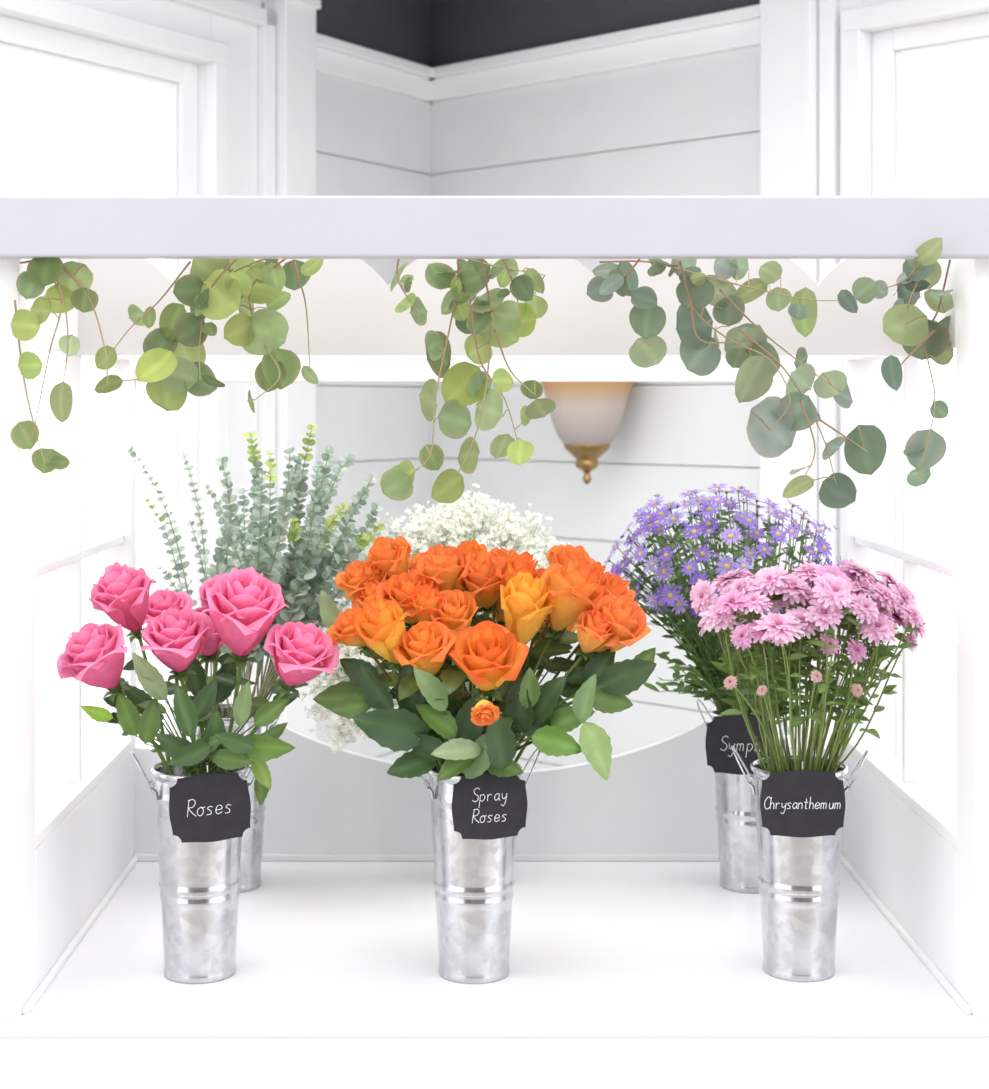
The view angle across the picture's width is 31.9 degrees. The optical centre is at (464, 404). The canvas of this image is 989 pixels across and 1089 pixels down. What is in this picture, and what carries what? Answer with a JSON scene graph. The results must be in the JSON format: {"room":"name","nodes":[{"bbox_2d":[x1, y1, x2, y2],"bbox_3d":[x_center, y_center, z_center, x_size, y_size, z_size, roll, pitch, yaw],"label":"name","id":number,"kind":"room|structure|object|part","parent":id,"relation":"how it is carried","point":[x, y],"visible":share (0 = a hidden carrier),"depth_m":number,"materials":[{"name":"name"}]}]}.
{"room":"flower shop","nodes":[
{"label":"flower shop","id":0,"kind":"room"},
{"bbox_2d":[0,0,430,761],"bbox_3d":[-0.979,0.081,3.692,0.112,3.050,3.450,0,0,32],"label":"wall","id":1,"kind":"structure","parent":0,"point":[371,141],"depth_m":4.72,"materials":[{"name":"paint"}]},
{"bbox_2d":[0,0,275,741],"bbox_3d":[-0.964,0.051,3.614,0.160,2.070,1.769,0,0,32],"label":"window frame","id":2,"kind":"structure","parent":1,"relation":"in","point":[236,40],"depth_m":4.15,"materials":[{"name":"paint"}]},
{"bbox_2d":[261,0,320,738],"bbox_3d":[-0.440,0.081,4.383,0.085,3.050,0.139,0,0,32],"label":"trim","id":3,"kind":"structure","parent":1,"relation":"attached to","point":[295,19],"depth_m":4.35,"materials":[{"name":"paint"}]},
{"bbox_2d":[316,33,432,101],"bbox_3d":[-0.250,-0.917,4.716,0.044,0.090,0.640,0,0,32],"label":"trim","id":4,"kind":"structure","parent":1,"relation":"attached to","point":[337,58],"depth_m":4.70,"materials":[{"name":"white paint"}]},
{"bbox_2d":[430,0,988,770],"bbox_3d":[1.163,0.081,3.826,3.750,3.050,0.112,0,0,44],"label":"wall","id":5,"kind":"structure","parent":0,"point":[690,126],"depth_m":4.50,"materials":[{"name":"paint"}]},
{"bbox_2d":[541,382,633,484],"bbox_3d":[0.311,0.004,4.402,0.256,0.397,0.256,0,0,0],"label":"wall sconce","id":6,"kind":"object","parent":5,"relation":"attached to","point":[587,417],"visible":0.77,"depth_m":4.33,"materials":[{"name":"white glass"}]},
{"bbox_3d":[0.311,0.003,4.402,0.256,0.223,0.256,0,0,0],"label":"lamp shade","id":7,"kind":"part","parent":6,"relation":"part of","materials":[{"name":"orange glass"}]},
{"bbox_2d":[429,4,759,102],"bbox_3d":[0.308,-0.917,4.564,1.195,0.090,0.044,0,0,44],"label":"trim","id":8,"kind":"structure","parent":5,"relation":"attached to","point":[738,28],"depth_m":4.50,"materials":[{"name":"white paint"}]},
{"bbox_2d":[760,0,818,745],"bbox_3d":[0.777,0.081,4.089,0.140,3.050,0.075,0,0,44],"label":"trim","id":9,"kind":"structure","parent":5,"relation":"attached to","point":[789,29],"depth_m":4.05,"materials":[{"name":"paint"}]},
{"bbox_2d":[819,0,988,761],"bbox_3d":[1.365,0.031,3.553,1.484,2.110,0.160,0,0,44],"label":"window","id":10,"kind":"structure","parent":5,"relation":"in","point":[843,24],"depth_m":3.98,"materials":[{"name":"paint"}]},
{"bbox_3d":[0.034,1.621,1.550,6.667,0.030,8.100,0,0,0],"label":"floor","id":11,"kind":"structure","parent":0,"visible":0},
{"bbox_2d":[0,196,988,1088],"bbox_3d":[0.037,0.684,2.342,1.250,1.843,0.775,0,0,0],"label":"display case","id":12,"kind":"object","parent":11,"relation":"on","point":[632,966],"visible":0.67,"depth_m":2.09,"materials":[{"name":"white paint"}]},
{"bbox_3d":[-0.535,0.234,2.345,0.045,0.943,0.710,0,0,0],"label":"frame","id":13,"kind":"part","parent":12,"relation":"part of","materials":[{"name":"white paint"}]},
{"bbox_2d":[131,752,254,983],"bbox_3d":[-0.330,0.567,2.150,0.137,0.278,0.122,0,0,26],"label":"bucket","id":14,"kind":"object","parent":12,"relation":"on","point":[199,883],"visible":0.82,"depth_m":2.11,"materials":[{"name":"metal"}]},
{"bbox_2d":[56,562,338,804],"bbox_3d":[-0.324,0.441,2.172,0.353,0.491,0.256,0,0,0],"label":"bouquet","id":15,"kind":"object","parent":14,"relation":"in","point":[239,607],"visible":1,"depth_m":2.10,"materials":[{"name":"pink plant"}]},
{"bbox_2d":[169,762,250,842],"bbox_3d":[-0.309,0.481,2.094,0.098,0.094,0.017,0,0,-7],"label":"label","id":16,"kind":"object","parent":14,"relation":"attached to","point":[209,807],"visible":1,"depth_m":2.09,"materials":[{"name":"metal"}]},
{"bbox_2d":[195,704,280,892],"bbox_3d":[-0.344,0.567,2.540,0.138,0.278,0.121,0,0,23],"label":"bucket","id":17,"kind":"object","parent":12,"relation":"on","point":[252,839],"visible":0.2,"depth_m":2.51,"materials":[{"name":"metal"}]},
{"bbox_2d":[128,424,385,717],"bbox_3d":[-0.305,0.357,2.530,0.384,0.659,0.237,0,0,0],"label":"bouquet","id":18,"kind":"object","parent":17,"relation":"in","point":[309,568],"visible":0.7,"depth_m":2.49,"materials":[{"name":"green plant"}]},
{"bbox_2d":[407,749,539,983],"bbox_3d":[0.011,0.567,2.150,0.139,0.278,0.120,0,0,30],"label":"bucket","id":19,"kind":"object","parent":12,"relation":"on","point":[474,882],"visible":0.8,"depth_m":2.11,"materials":[{"name":"metal"}]},
{"bbox_2d":[312,536,656,780],"bbox_3d":[0.024,0.427,2.178,0.427,0.517,0.315,0,0,0],"label":"bouquet","id":20,"kind":"object","parent":19,"relation":"in","point":[443,591],"visible":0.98,"depth_m":2.10,"materials":[{"name":"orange plant"}]},
{"bbox_2d":[452,771,526,839],"bbox_3d":[0.029,0.478,2.094,0.093,0.093,0.017,-1,0,-11],"label":"label","id":21,"kind":"object","parent":19,"relation":"attached to","point":[486,806],"visible":0.98,"depth_m":2.09,"materials":[{"name":"metal"}]},
{"bbox_2d":[10,238,953,507],"bbox_3d":[0.044,-0.034,2.049,1.119,0.318,0.211,0,0,2],"label":"eucalyptus garland","id":22,"kind":"object","parent":12,"relation":"attached to","point":[172,364],"visible":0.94,"depth_m":2.08,"materials":[{"name":"green plant"}]},
{"bbox_3d":[0.037,-0.058,2.690,1.100,0.044,0.020,0,0,0],"label":"rail","id":23,"kind":"part","parent":12,"relation":"part of","materials":[{"name":"white paint"}]},
{"bbox_3d":[0.037,0.598,2.691,1.100,0.217,0.018,0,0,0],"label":"panel","id":24,"kind":"part","parent":12,"relation":"part of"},
{"bbox_2d":[0,861,988,1036],"bbox_3d":[0.037,0.715,2.354,1.190,0.018,0.752,0,0,0],"label":"shelf","id":25,"kind":"object","parent":12,"relation":"attached to","point":[324,948],"depth_m":2.16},
{"bbox_3d":[0.037,0.701,2.341,1.100,0.010,0.682,0,0,0],"label":"moulding","id":26,"kind":"part","parent":12,"relation":"part of","materials":[{"name":"white paint"}]},
{"bbox_2d":[696,694,801,893],"bbox_3d":[0.419,0.567,2.540,0.138,0.278,0.121,0,0,23],"label":"bucket","id":27,"kind":"object","parent":12,"relation":"on","point":[735,807],"visible":0.45,"depth_m":2.50,"materials":[{"name":"metal"}]},
{"bbox_2d":[604,483,842,716],"bbox_3d":[0.388,0.401,2.543,0.332,0.570,0.301,0,0,43],"label":"bouquet","id":28,"kind":"object","parent":27,"relation":"in","point":[673,601],"visible":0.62,"depth_m":2.51,"materials":[{"name":"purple plant"}]},
{"bbox_2d":[705,715,774,774],"bbox_3d":[0.396,0.481,2.483,0.101,0.097,0.017,0,0,6],"label":"label","id":29,"kind":"object","parent":27,"relation":"attached to","point":[722,732],"visible":0.78,"depth_m":2.48,"materials":[{"name":"metal"}]},
{"bbox_2d":[731,745,867,981],"bbox_3d":[0.417,0.567,2.157,0.121,0.278,0.138,0,0,-39],"label":"bucket","id":30,"kind":"object","parent":12,"relation":"on","point":[798,878],"visible":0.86,"depth_m":2.12,"materials":[{"name":"metal"}]},
{"bbox_2d":[760,759,844,836],"bbox_3d":[0.410,0.477,2.102,0.103,0.093,0.017,0,0,0],"label":"label","id":31,"kind":"object","parent":30,"relation":"attached to","point":[793,803],"visible":1,"depth_m":2.09,"materials":[{"name":"metal"}]},
{"bbox_2d":[689,559,927,771],"bbox_3d":[0.426,0.440,2.161,0.293,0.493,0.251,0,0,0],"label":"bouquet","id":32,"kind":"object","parent":30,"relation":"in","point":[818,597],"visible":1,"depth_m":2.11,"materials":[{"name":"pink plant"}]},
{"bbox_3d":[0.610,0.234,2.345,0.045,0.943,0.710,0,0,0],"label":"frame","id":33,"kind":"part","parent":12,"relation":"part of","materials":[{"name":"white paint"}]},
{"bbox_3d":[0.007,0.567,2.560,0.166,0.278,0.120,0,0,0],"label":"bucket","id":34,"kind":"object","parent":12,"relation":"on","visible":0},
{"bbox_2d":[300,483,569,753],"bbox_3d":[-0.045,0.402,2.588,0.434,0.568,0.276,0,0,-17],"label":"bouquet","id":35,"kind":"object","parent":34,"relation":"in","point":[446,531],"visible":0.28,"depth_m":2.54,"materials":[{"name":"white plant"}]}
]}

